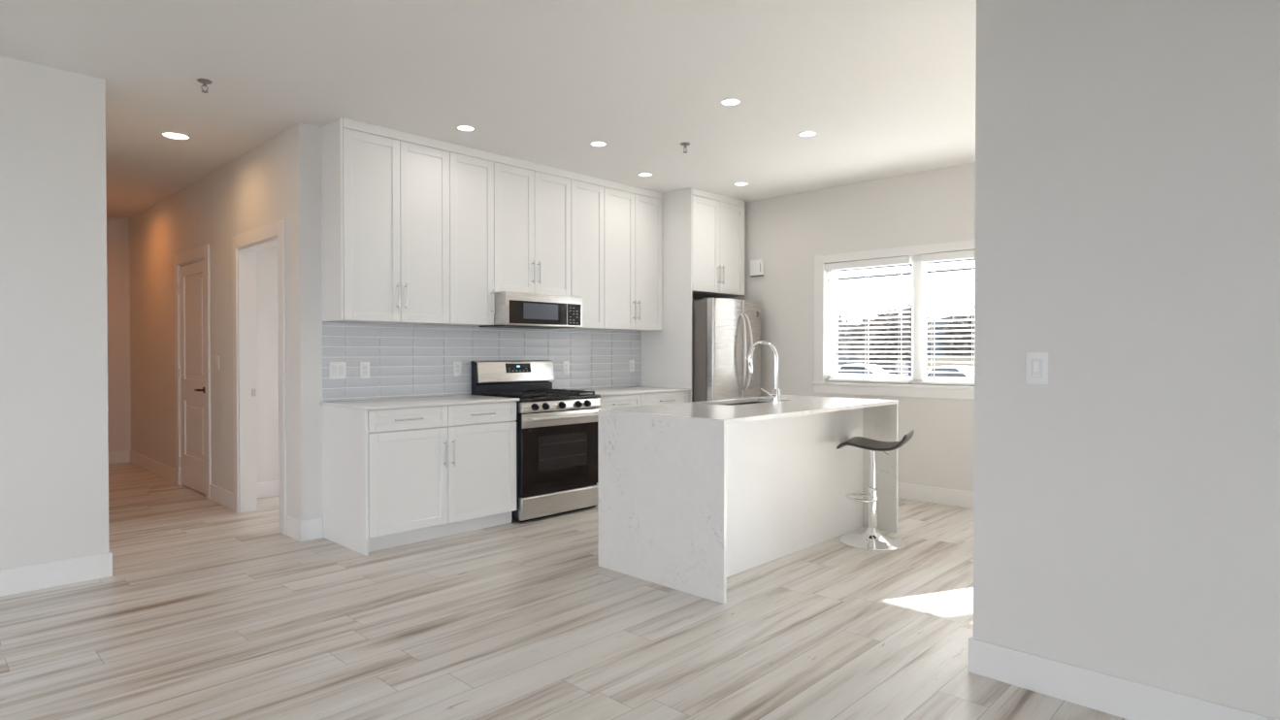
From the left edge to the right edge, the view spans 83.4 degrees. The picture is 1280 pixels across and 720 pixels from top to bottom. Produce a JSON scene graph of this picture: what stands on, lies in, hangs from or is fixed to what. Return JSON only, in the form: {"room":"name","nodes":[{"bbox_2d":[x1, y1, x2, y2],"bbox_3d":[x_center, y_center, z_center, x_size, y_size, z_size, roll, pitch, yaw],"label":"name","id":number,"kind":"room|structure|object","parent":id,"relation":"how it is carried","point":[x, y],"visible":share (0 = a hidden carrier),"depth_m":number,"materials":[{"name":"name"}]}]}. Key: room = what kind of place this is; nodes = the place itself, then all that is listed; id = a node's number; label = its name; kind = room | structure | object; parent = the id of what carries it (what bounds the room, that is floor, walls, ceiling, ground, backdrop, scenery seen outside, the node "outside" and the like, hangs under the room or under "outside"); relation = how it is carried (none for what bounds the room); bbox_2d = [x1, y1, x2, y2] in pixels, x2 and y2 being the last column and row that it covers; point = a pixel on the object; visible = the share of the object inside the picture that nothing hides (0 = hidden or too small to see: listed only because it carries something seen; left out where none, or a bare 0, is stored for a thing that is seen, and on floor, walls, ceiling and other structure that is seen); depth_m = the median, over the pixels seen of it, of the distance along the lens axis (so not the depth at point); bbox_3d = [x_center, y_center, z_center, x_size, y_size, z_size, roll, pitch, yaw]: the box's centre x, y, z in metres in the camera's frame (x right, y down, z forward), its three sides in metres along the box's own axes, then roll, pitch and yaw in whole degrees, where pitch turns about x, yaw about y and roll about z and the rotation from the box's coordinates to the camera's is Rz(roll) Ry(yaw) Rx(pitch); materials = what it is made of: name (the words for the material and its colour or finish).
{"room":"open-plan kitchen","nodes":[
{"label":"open-plan kitchen","id":0,"kind":"room"},
{"bbox_2d":[106,217,131,452],"bbox_3d":[-5.865,-0.219,8.176,0.120,2.753,2.223,1,1,44],"label":"wall","id":1,"kind":"structure","parent":0,"point":[117,229],"depth_m":8.09,"materials":[{"name":"white paint"}]},
{"bbox_2d":[108,450,130,463],"bbox_3d":[-6.147,1.095,7.803,0.012,0.133,1.008,1,1,44],"label":"baseboard","id":2,"kind":"structure","parent":1,"relation":"attached to","point":[123,456],"depth_m":8.09,"materials":[{"name":"white"}]},
{"bbox_2d":[129,122,320,521],"bbox_3d":[-3.971,-0.200,6.489,4.948,2.753,0.120,1,1,44],"label":"wall","id":3,"kind":"structure","parent":0,"point":[277,180],"depth_m":5.78,"materials":[{"name":"white paint"}]},
{"bbox_2d":[177,260,205,494],"bbox_3d":[-4.020,0.150,6.443,0.833,2.030,0.098,1,1,44],"label":"door","id":4,"kind":"structure","parent":3,"relation":"in","point":[191,288],"depth_m":6.47,"materials":[{"name":"white wood"}]},
{"bbox_2d":[174,243,211,499],"bbox_3d":[-3.973,0.096,6.483,1.050,2.160,0.136,1,1,44],"label":"trim","id":5,"kind":"structure","parent":3,"relation":"attached to","point":[185,258],"depth_m":6.29,"materials":[{"name":"white wood"}]},
{"bbox_2d":[130,450,299,541],"bbox_3d":[-4.013,1.110,6.452,4.960,0.133,0.012,1,1,44],"label":"baseboard","id":6,"kind":"structure","parent":3,"relation":"attached to","point":[221,496],"depth_m":6.04,"materials":[{"name":"white wood"}]},
{"bbox_2d":[216,356,219,369],"bbox_3d":[-3.484,0.024,5.930,0.074,0.116,0.012,1,1,44],"label":"wall switch","id":7,"kind":"object","parent":3,"relation":"attached to","point":[217,357],"visible":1,"depth_m":5.92,"materials":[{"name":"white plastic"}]},
{"bbox_2d":[237,236,277,512],"bbox_3d":[-2.760,0.164,5.324,0.875,2.050,0.124,1,1,44],"label":"trim","id":8,"kind":"structure","parent":3,"relation":"attached to","point":[246,255],"depth_m":5.61,"materials":[{"name":"white wood"}]},
{"bbox_2d":[231,219,286,534],"bbox_3d":[-2.802,0.115,5.269,1.060,2.150,0.016,1,1,44],"label":"trim","id":9,"kind":"structure","parent":3,"relation":"attached to","point":[278,228],"depth_m":4.96,"materials":[{"name":"white wood"}]},
{"bbox_2d":[256,246,278,483],"bbox_3d":[-2.501,-0.206,6.995,0.120,2.753,2.650,1,1,44],"label":"wall","id":10,"kind":"structure","parent":0,"point":[267,319],"depth_m":6.18,"materials":[{"name":"white paint"}]},
{"bbox_2d":[257,480,279,498],"bbox_3d":[-2.495,1.105,6.920,0.012,0.133,2.530,1,1,44],"label":"baseboard","id":11,"kind":"structure","parent":10,"relation":"attached to","point":[266,489],"depth_m":6.18,"materials":[{"name":"white wood"}]},
{"bbox_2d":[0,56,697,570],"bbox_3d":[-2.710,-0.177,4.322,0.123,2.753,9.455,1,1,44],"label":"wall","id":12,"kind":"structure","parent":0,"point":[54,429],"depth_m":3.82,"materials":[{"name":"white paint"}]},
{"bbox_2d":[0,550,112,596],"bbox_3d":[-6.215,1.135,4.159,4.938,0.133,4.330,1,1,44],"label":"baseboard","id":13,"kind":"structure","parent":12,"relation":"attached to","point":[21,579],"depth_m":3.82,"materials":[{"name":"white wood"}]},
{"bbox_2d":[299,518,323,541],"bbox_3d":[-2.186,1.129,4.781,0.012,0.133,0.148,1,1,44],"label":"baseboard","id":14,"kind":"structure","parent":12,"relation":"attached to","point":[312,529],"depth_m":4.77,"materials":[{"name":"white wood"}]},
{"bbox_2d":[321,117,450,324],"bbox_3d":[-1.740,-0.910,4.986,0.338,1.299,0.791,1,1,44],"label":"upper cabinet","id":15,"kind":"object","parent":12,"relation":"attached to","point":[385,201],"visible":1,"depth_m":4.82,"materials":[{"name":"white wood"}]},
{"bbox_2d":[430,152,494,326],"bbox_3d":[-1.332,-0.914,5.408,0.338,1.297,0.377,1,1,44],"label":"upper cabinet","id":16,"kind":"object","parent":12,"relation":"attached to","point":[472,297],"visible":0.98,"depth_m":5.32,"materials":[{"name":"white wood"}]},
{"bbox_2d":[321,321,640,401],"bbox_3d":[-1.065,-0.001,5.930,0.011,0.537,3.078,1,1,44],"label":"tile backsplash","id":17,"kind":"structure","parent":12,"relation":"attached to","point":[406,360],"depth_m":5.50,"materials":[{"name":"white tile"}]},
{"bbox_2d":[328,361,346,379],"bbox_3d":[-2.057,0.071,4.892,0.008,0.116,0.114,1,1,44],"label":"wall switch","id":18,"kind":"object","parent":17,"relation":"attached to","point":[337,370],"visible":1,"depth_m":4.89,"materials":[{"name":"white plastic"}]},
{"bbox_2d":[360,361,369,378],"bbox_3d":[-1.924,0.071,5.029,0.009,0.116,0.072,1,1,44],"label":"wall outlet","id":19,"kind":"object","parent":17,"relation":"attached to","point":[364,366],"visible":1,"depth_m":5.03,"materials":[{"name":"white plastic"}]},
{"bbox_2d":[362,364,367,375],"bbox_3d":[-1.922,0.071,5.027,0.003,0.068,0.034,1,1,44],"label":"socket","id":20,"kind":"object","parent":19,"relation":"attached to","point":[365,367],"depth_m":5.03,"materials":[{"name":"grey plastic"}]},
{"bbox_2d":[453,361,461,376],"bbox_3d":[-1.411,0.067,5.560,0.009,0.116,0.072,1,1,44],"label":"wall outlet","id":21,"kind":"object","parent":17,"relation":"attached to","point":[457,365],"visible":1,"depth_m":5.56,"materials":[{"name":"white plastic"}]},
{"bbox_2d":[456,363,459,373],"bbox_3d":[-1.409,0.067,5.558,0.003,0.068,0.034,1,1,44],"label":"socket","id":22,"kind":"object","parent":21,"relation":"attached to","point":[457,365],"depth_m":5.56,"materials":[{"name":"grey plastic"}]},
{"bbox_2d":[562,361,569,374],"bbox_3d":[-0.652,0.068,6.346,0.009,0.116,0.072,1,1,44],"label":"wall outlet","id":23,"kind":"object","parent":17,"relation":"attached to","point":[566,364],"visible":1,"depth_m":6.34,"materials":[{"name":"white plastic"}]},
{"bbox_2d":[628,360,634,371],"bbox_3d":[-0.078,0.057,6.940,0.009,0.116,0.072,1,1,44],"label":"wall outlet","id":24,"kind":"object","parent":17,"relation":"attached to","point":[631,362],"visible":1,"depth_m":6.93,"materials":[{"name":"white plastic"}]},
{"bbox_2d":[493,162,571,295],"bbox_3d":[-0.934,-1.045,5.819,0.338,1.044,0.764,1,1,44],"label":"upper cabinet","id":25,"kind":"object","parent":12,"relation":"attached to","point":[533,210],"visible":0.79,"depth_m":5.70,"materials":[{"name":"white wood"}]},
{"bbox_2d":[342,117,662,199],"bbox_3d":[-0.852,-1.538,5.721,0.026,0.060,3.058,1,1,44],"label":"crown molding","id":26,"kind":"structure","parent":25,"relation":"attached to","point":[347,123],"depth_m":5.40,"materials":[{"name":"white wood"}]},
{"bbox_2d":[478,291,582,328],"bbox_3d":[-0.892,-0.390,5.784,0.435,0.258,0.760,1,1,44],"label":"microwave","id":27,"kind":"object","parent":25,"relation":"attached to","point":[512,310],"visible":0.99,"depth_m":5.58,"materials":[{"name":"silver metal"}]},
{"bbox_2d":[565,179,604,328],"bbox_3d":[-0.536,-0.923,6.232,0.338,1.297,0.375,1,1,44],"label":"upper cabinet","id":28,"kind":"object","parent":12,"relation":"attached to","point":[587,199],"visible":0.66,"depth_m":6.15,"materials":[{"name":"white wood"}]},
{"bbox_2d":[590,187,662,330],"bbox_3d":[-0.143,-0.928,6.639,0.338,1.297,0.751,1,1,44],"label":"upper cabinet","id":29,"kind":"object","parent":12,"relation":"attached to","point":[633,222],"visible":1,"depth_m":6.53,"materials":[{"name":"white wood"}]},
{"bbox_2d":[691,188,744,298],"bbox_3d":[0.543,-1.113,7.095,0.688,0.940,0.808,1,1,44],"label":"upper cabinet","id":30,"kind":"object","parent":12,"relation":"attached to","point":[717,227],"depth_m":6.86,"materials":[{"name":"white wood"}]},
{"bbox_2d":[0,0,976,219],"bbox_3d":[-1.248,-1.588,2.894,14.080,0.100,9.695,1,1,44],"label":"ceiling","id":31,"kind":"structure","parent":0,"point":[886,88],"depth_m":3.91,"materials":[{"name":"white paint"}]},
{"bbox_2d":[160,131,190,139],"bbox_3d":[-3.225,-1.558,4.993,0.176,0.006,0.176,1,1,44],"label":"recessed light","id":32,"kind":"object","parent":31,"relation":"in","point":[173,135],"visible":1,"depth_m":4.98,"materials":[{"name":"white"}]},
{"bbox_2d":[163,132,188,138],"bbox_3d":[-3.225,-1.558,4.993,0.150,0.003,0.150,1,1,44],"label":"diffuser","id":33,"kind":"object","parent":32,"relation":"attached to","point":[169,135],"depth_m":4.98,"materials":[{"name":"white plastic"}]},
{"bbox_2d":[196,78,212,93],"bbox_3d":[-2.413,-1.518,3.987,0.074,0.064,0.074,1,1,44],"label":"sprinkler","id":34,"kind":"object","parent":31,"relation":"attached to","point":[205,82],"visible":1,"depth_m":3.98,"materials":[{"name":"silver metal"}]},
{"bbox_2d":[456,125,474,131],"bbox_3d":[-1.168,-1.556,4.819,0.120,0.006,0.120,1,1,44],"label":"recessed light","id":35,"kind":"object","parent":31,"relation":"in","point":[460,127],"visible":1,"depth_m":4.81,"materials":[{"name":"white plastic"}]},
{"bbox_2d":[458,126,473,130],"bbox_3d":[-1.168,-1.556,4.819,0.102,0.003,0.102,1,1,44],"label":"diffuser","id":36,"kind":"object","parent":35,"relation":"attached to","point":[459,127],"depth_m":4.81,"materials":[{"name":"white plastic"}]},
{"bbox_2d":[590,140,606,146],"bbox_3d":[-0.301,-1.560,5.185,0.120,0.006,0.120,1,1,44],"label":"recessed light","id":37,"kind":"object","parent":31,"relation":"in","point":[595,143],"visible":1,"depth_m":5.18,"materials":[{"name":"white plastic"}]},
{"bbox_2d":[590,141,605,145],"bbox_3d":[-0.301,-1.560,5.185,0.102,0.003,0.102,1,1,44],"label":"diffuser","id":38,"kind":"object","parent":37,"relation":"attached to","point":[592,143],"depth_m":5.18,"materials":[{"name":"white plastic"}]},
{"bbox_2d":[638,172,652,176],"bbox_3d":[0.045,-1.569,6.083,0.120,0.006,0.120,1,1,44],"label":"recessed light","id":39,"kind":"object","parent":31,"relation":"in","point":[640,174],"visible":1,"depth_m":6.07,"materials":[{"name":"white plastic"}]},
{"bbox_2d":[680,142,689,153],"bbox_3d":[0.326,-1.531,5.192,0.074,0.064,0.074,1,1,44],"label":"sprinkler","id":40,"kind":"object","parent":31,"relation":"attached to","point":[684,145],"visible":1,"depth_m":5.18,"materials":[{"name":"silver metal"}]},
{"bbox_2d":[721,98,740,105],"bbox_3d":[0.545,-1.550,4.317,0.120,0.006,0.120,1,1,44],"label":"recessed light","id":41,"kind":"object","parent":31,"relation":"in","point":[728,101],"visible":1,"depth_m":4.31,"materials":[{"name":"white plastic"}]},
{"bbox_2d":[722,98,739,104],"bbox_3d":[0.545,-1.551,4.317,0.102,0.003,0.102,1,1,44],"label":"diffuser","id":42,"kind":"object","parent":41,"relation":"attached to","point":[725,101],"depth_m":4.31,"materials":[{"name":"white plastic"}]},
{"bbox_2d":[734,181,748,185],"bbox_3d":[0.905,-1.573,6.416,0.120,0.006,0.120,1,1,44],"label":"recessed light","id":43,"kind":"object","parent":31,"relation":"in","point":[740,182],"visible":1,"depth_m":6.42,"materials":[{"name":"white plastic"}]},
{"bbox_2d":[798,131,816,136],"bbox_3d":[1.153,-1.557,4.950,0.120,0.006,0.120,1,1,44],"label":"recessed light","id":44,"kind":"object","parent":31,"relation":"in","point":[804,133],"visible":1,"depth_m":4.94,"materials":[{"name":"white plastic"}]},
{"bbox_2d":[799,131,815,135],"bbox_3d":[1.153,-1.558,4.950,0.102,0.003,0.102,1,1,44],"label":"diffuser","id":45,"kind":"object","parent":44,"relation":"attached to","point":[801,133],"depth_m":4.94,"materials":[{"name":"white plastic"}]},
{"bbox_2d":[0,461,1128,719],"bbox_3d":[-1.248,1.265,2.925,14.080,0.100,9.695,1,1,44],"label":"floor","id":46,"kind":"structure","parent":0,"point":[207,610],"depth_m":3.20,"materials":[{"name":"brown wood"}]},
{"bbox_2d":[322,401,516,556],"bbox_3d":[-1.501,0.746,5.010,0.674,0.894,1.133,1,1,44],"label":"base cabinet","id":47,"kind":"object","parent":46,"relation":"on","point":[392,477],"visible":0.98,"depth_m":4.71,"materials":[{"name":"white wood"}]},
{"bbox_2d":[319,394,519,410],"bbox_3d":[-1.509,0.288,5.006,0.662,0.020,1.156,1,1,44],"label":"countertop","id":48,"kind":"structure","parent":47,"relation":"on","point":[413,402],"depth_m":4.88,"materials":[{"name":"white stone"}]},
{"bbox_2d":[471,360,600,523],"bbox_3d":[-0.801,0.596,5.670,0.724,1.178,0.766,1,1,44],"label":"gas range","id":49,"kind":"object","parent":46,"relation":"on","point":[557,430],"visible":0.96,"depth_m":5.49,"materials":[{"name":"silver metal"}]},
{"bbox_2d":[484,393,600,402],"bbox_3d":[-0.792,0.288,5.658,0.605,0.027,0.766,1,1,44],"label":"cooktop","id":50,"kind":"object","parent":49,"relation":"in","point":[523,397],"depth_m":5.45,"materials":[{"name":"black metal"}]},
{"bbox_2d":[594,391,688,484],"bbox_3d":[-0.160,0.731,6.399,0.674,0.894,1.157,1,1,44],"label":"base cabinet","id":51,"kind":"object","parent":46,"relation":"on","point":[647,399],"visible":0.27,"depth_m":6.15,"materials":[{"name":"white"}]},
{"bbox_2d":[569,386,691,395],"bbox_3d":[-0.165,0.273,6.397,0.662,0.020,1.160,1,1,44],"label":"countertop","id":52,"kind":"structure","parent":51,"relation":"on","point":[610,391],"depth_m":6.37,"materials":[{"name":"white stone"}]},
{"bbox_2d":[640,187,692,402],"bbox_3d":[0.241,-0.204,6.821,0.649,2.752,0.019,1,1,44],"label":"end panel","id":53,"kind":"object","parent":46,"relation":"on","point":[666,353],"visible":0.4,"depth_m":6.73,"materials":[{"name":"white wood"}]},
{"bbox_2d":[691,297,760,401],"bbox_3d":[0.665,0.300,6.990,0.970,1.742,0.758,1,1,44],"label":"refrigerator","id":54,"kind":"object","parent":46,"relation":"on","point":[724,331],"visible":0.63,"depth_m":6.59,"materials":[{"name":"grey metal"}]},
{"bbox_2d":[726,407,863,577],"bbox_3d":[0.676,0.751,4.671,0.684,0.890,1.927,1,1,44],"label":"base cabinet","id":55,"kind":"object","parent":46,"relation":"on","point":[788,480],"visible":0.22,"depth_m":4.43,"materials":[{"name":"white"}]},
{"bbox_2d":[598,394,898,603],"bbox_3d":[0.771,0.740,4.579,0.915,0.914,1.973,1,1,44],"label":"countertop","id":56,"kind":"structure","parent":55,"relation":"on","point":[663,468],"depth_m":3.92,"materials":[{"name":"stone"}]},
{"bbox_2d":[724,401,769,405],"bbox_3d":[0.711,0.406,4.844,0.316,0.206,0.726,1,1,44],"label":"sink","id":57,"kind":"object","parent":56,"relation":"in","point":[747,403],"visible":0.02,"depth_m":5.10,"materials":[{"name":"silver metal"}]},
{"bbox_2d":[747,340,780,403],"bbox_3d":[0.815,0.077,4.721,0.148,0.409,0.228,0,1,-16],"label":"kitchen faucet","id":58,"kind":"object","parent":56,"relation":"on","point":[774,395],"visible":1,"depth_m":4.65,"materials":[{"name":"silver metal"}]},
{"bbox_2d":[836,428,914,551],"bbox_3d":[1.539,0.827,4.709,0.441,0.738,0.416,0,1,28],"label":"bar stool","id":59,"kind":"object","parent":46,"relation":"on","point":[871,539],"visible":1,"depth_m":4.68,"materials":[{"name":"silver metal"}]},
{"bbox_2d":[697,162,975,492],"bbox_3d":[3.815,-0.180,4.676,9.012,2.753,0.120,1,1,44],"label":"wall","id":60,"kind":"structure","parent":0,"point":[935,206],"depth_m":6.37,"materials":[{"name":"white paint"}]},
{"bbox_2d":[750,259,764,276],"bbox_3d":[1.158,-0.910,7.118,0.147,0.162,0.046,1,1,44],"label":"door chime","id":61,"kind":"object","parent":60,"relation":"attached to","point":[757,267],"visible":1,"depth_m":7.09,"materials":[{"name":"white plastic"}]},
{"bbox_2d":[825,256,912,383],"bbox_3d":[2.011,-0.344,6.371,0.789,1.080,0.062,1,1,44],"label":"window blind","id":62,"kind":"object","parent":60,"relation":"attached to","point":[902,259],"visible":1,"depth_m":6.35,"materials":[{"name":"white plastic"}]},
{"bbox_2d":[811,239,975,399],"bbox_3d":[2.357,-0.329,6.061,1.965,1.280,0.148,1,1,44],"label":"window","id":63,"kind":"structure","parent":60,"relation":"attached to","point":[915,388],"depth_m":6.14,"materials":[{"name":"white"}]},
{"bbox_2d":[897,482,973,508],"bbox_3d":[2.507,1.117,5.861,3.480,0.133,0.012,1,1,44],"label":"baseboard","id":64,"kind":"structure","parent":60,"relation":"attached to","point":[929,494],"depth_m":5.92,"materials":[{"name":"white wood"}]},
{"bbox_2d":[920,249,974,385],"bbox_3d":[2.661,-0.337,5.743,0.827,1.080,0.062,1,1,44],"label":"window blind","id":65,"kind":"object","parent":60,"relation":"attached to","point":[932,257],"visible":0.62,"depth_m":5.87,"materials":[{"name":"white plastic"}]},
{"bbox_2d":[972,0,1279,719],"bbox_3d":[3.139,-0.141,1.093,5.005,2.753,0.120,1,1,44],"label":"wall","id":66,"kind":"structure","parent":0,"point":[1127,503],"depth_m":2.43,"materials":[{"name":"white paint"}]},
{"bbox_2d":[1025,352,1049,384],"bbox_3d":[1.454,0.030,2.631,0.074,0.116,0.012,1,1,44],"label":"wall switch","id":67,"kind":"object","parent":66,"relation":"attached to","point":[1037,363],"visible":1,"depth_m":2.63,"materials":[{"name":"white plastic"}]},
{"bbox_2d":[968,635,1279,719],"bbox_3d":[3.134,1.169,1.112,5.018,0.133,0.146,1,1,44],"label":"baseboard","id":68,"kind":"structure","parent":66,"relation":"attached to","point":[1127,699],"depth_m":2.51,"materials":[{"name":"white wood"}]},
{"label":"outside","id":69,"kind":"structure","parent":0,"visible":0},
{"bbox_3d":[6.209,1.606,49.633,180.000,0.100,200.000,1,1,44],"label":"ground","id":70,"kind":"structure","parent":69,"visible":0},
{"bbox_2d":[835,320,840,353],"bbox_3d":[15.344,-1.654,60.257,3.072,6.188,3.132,1,1,44],"label":"leafless tree","id":71,"kind":"object","parent":70,"relation":"on","point":[836,321],"visible":0.02,"depth_m":59.70,"materials":[{"name":"grey plant"}]},
{"bbox_2d":[835,288,878,363],"bbox_3d":[12.043,-1.414,40.974,3.058,6.180,3.464,1,1,44],"label":"bare tree","id":72,"kind":"object","parent":70,"relation":"on","point":[847,320],"visible":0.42,"depth_m":41.11,"materials":[{"name":"grey plant"}]},
{"bbox_2d":[849,311,879,363],"bbox_3d":[14.039,-0.715,44.607,1.660,4.680,3.178,0,1,-4],"label":"bare tree","id":73,"kind":"object","parent":70,"relation":"on","point":[866,339],"visible":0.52,"depth_m":44.55,"materials":[{"name":"grey plant"}]},
{"bbox_2d":[850,315,879,363],"bbox_3d":[19.350,-1.165,60.632,3.205,5.203,3.260,1,1,44],"label":"leafless tree","id":74,"kind":"object","parent":70,"relation":"on","point":[863,320],"visible":0.29,"depth_m":60.01,"materials":[{"name":"grey plant"}]},
{"bbox_2d":[835,363,897,375],"bbox_3d":[12.126,0.946,38.350,4.461,1.467,1.810,1,1,42],"label":"car","id":75,"kind":"object","parent":70,"relation":"on","point":[838,367],"visible":0.19,"depth_m":38.03,"materials":[{"name":"white metal"}]},
{"bbox_2d":[835,324,908,374],"bbox_3d":[24.148,-1.200,75.376,11.000,4.950,10.800,1,1,44],"label":"building","id":76,"kind":"structure","parent":70,"relation":"on","point":[842,325],"depth_m":71.17,"materials":[{"name":"grey"}]},
{"bbox_2d":[870,308,901,374],"bbox_3d":[20.074,-1.410,57.759,3.060,5.755,3.100,1,1,44],"label":"leafless tree","id":77,"kind":"object","parent":70,"relation":"on","point":[878,314],"visible":0.48,"depth_m":57.27,"materials":[{"name":"grey plant"}]},
{"bbox_2d":[892,303,937,364],"bbox_3d":[20.957,-1.456,54.867,3.132,5.909,3.138,1,1,44],"label":"leafless tree","id":78,"kind":"object","parent":70,"relation":"on","point":[908,309],"visible":0.26,"depth_m":54.52,"materials":[{"name":"grey plant"}]},
{"bbox_2d":[908,315,970,375],"bbox_3d":[30.720,-1.270,63.467,11.000,5.350,10.800,1,1,44],"label":"building","id":79,"kind":"structure","parent":70,"relation":"on","point":[957,316],"depth_m":61.44,"materials":[{"name":"grey"}]},
{"bbox_2d":[926,365,974,377],"bbox_3d":[14.838,1.004,32.953,1.810,1.467,4.461,0,1,-32],"label":"car","id":80,"kind":"object","parent":70,"relation":"on","point":[930,369],"visible":0.06,"depth_m":32.75,"materials":[{"name":"white metal"}]},
{"bbox_2d":[926,357,974,370],"bbox_3d":[20.839,0.717,44.044,7.200,1.800,0.300,1,1,44],"label":"fence","id":81,"kind":"object","parent":70,"relation":"on","point":[928,358],"visible":0.02,"depth_m":45.21,"materials":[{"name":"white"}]},
{"bbox_2d":[940,311,974,356],"bbox_3d":[24.770,-1.152,55.318,3.149,5.292,3.059,1,1,44],"label":"leafless tree","id":82,"kind":"object","parent":70,"relation":"on","point":[960,316],"visible":0.46,"depth_m":54.73,"materials":[{"name":"grey plant"}]},
{"bbox_2d":[966,315,974,345],"bbox_3d":[25.509,-1.471,52.502,3.252,5.991,3.206,1,1,44],"label":"leafless tree","id":83,"kind":"object","parent":70,"relation":"on","point":[970,315],"visible":0.02,"depth_m":52.76,"materials":[{"name":"grey plant"}]},
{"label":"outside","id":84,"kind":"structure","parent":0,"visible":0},
{"bbox_2d":[836,258,974,280],"bbox_3d":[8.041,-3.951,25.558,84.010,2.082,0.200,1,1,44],"label":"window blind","id":85,"kind":"object","parent":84,"point":[965,269],"visible":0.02,"depth_m":24.72,"materials":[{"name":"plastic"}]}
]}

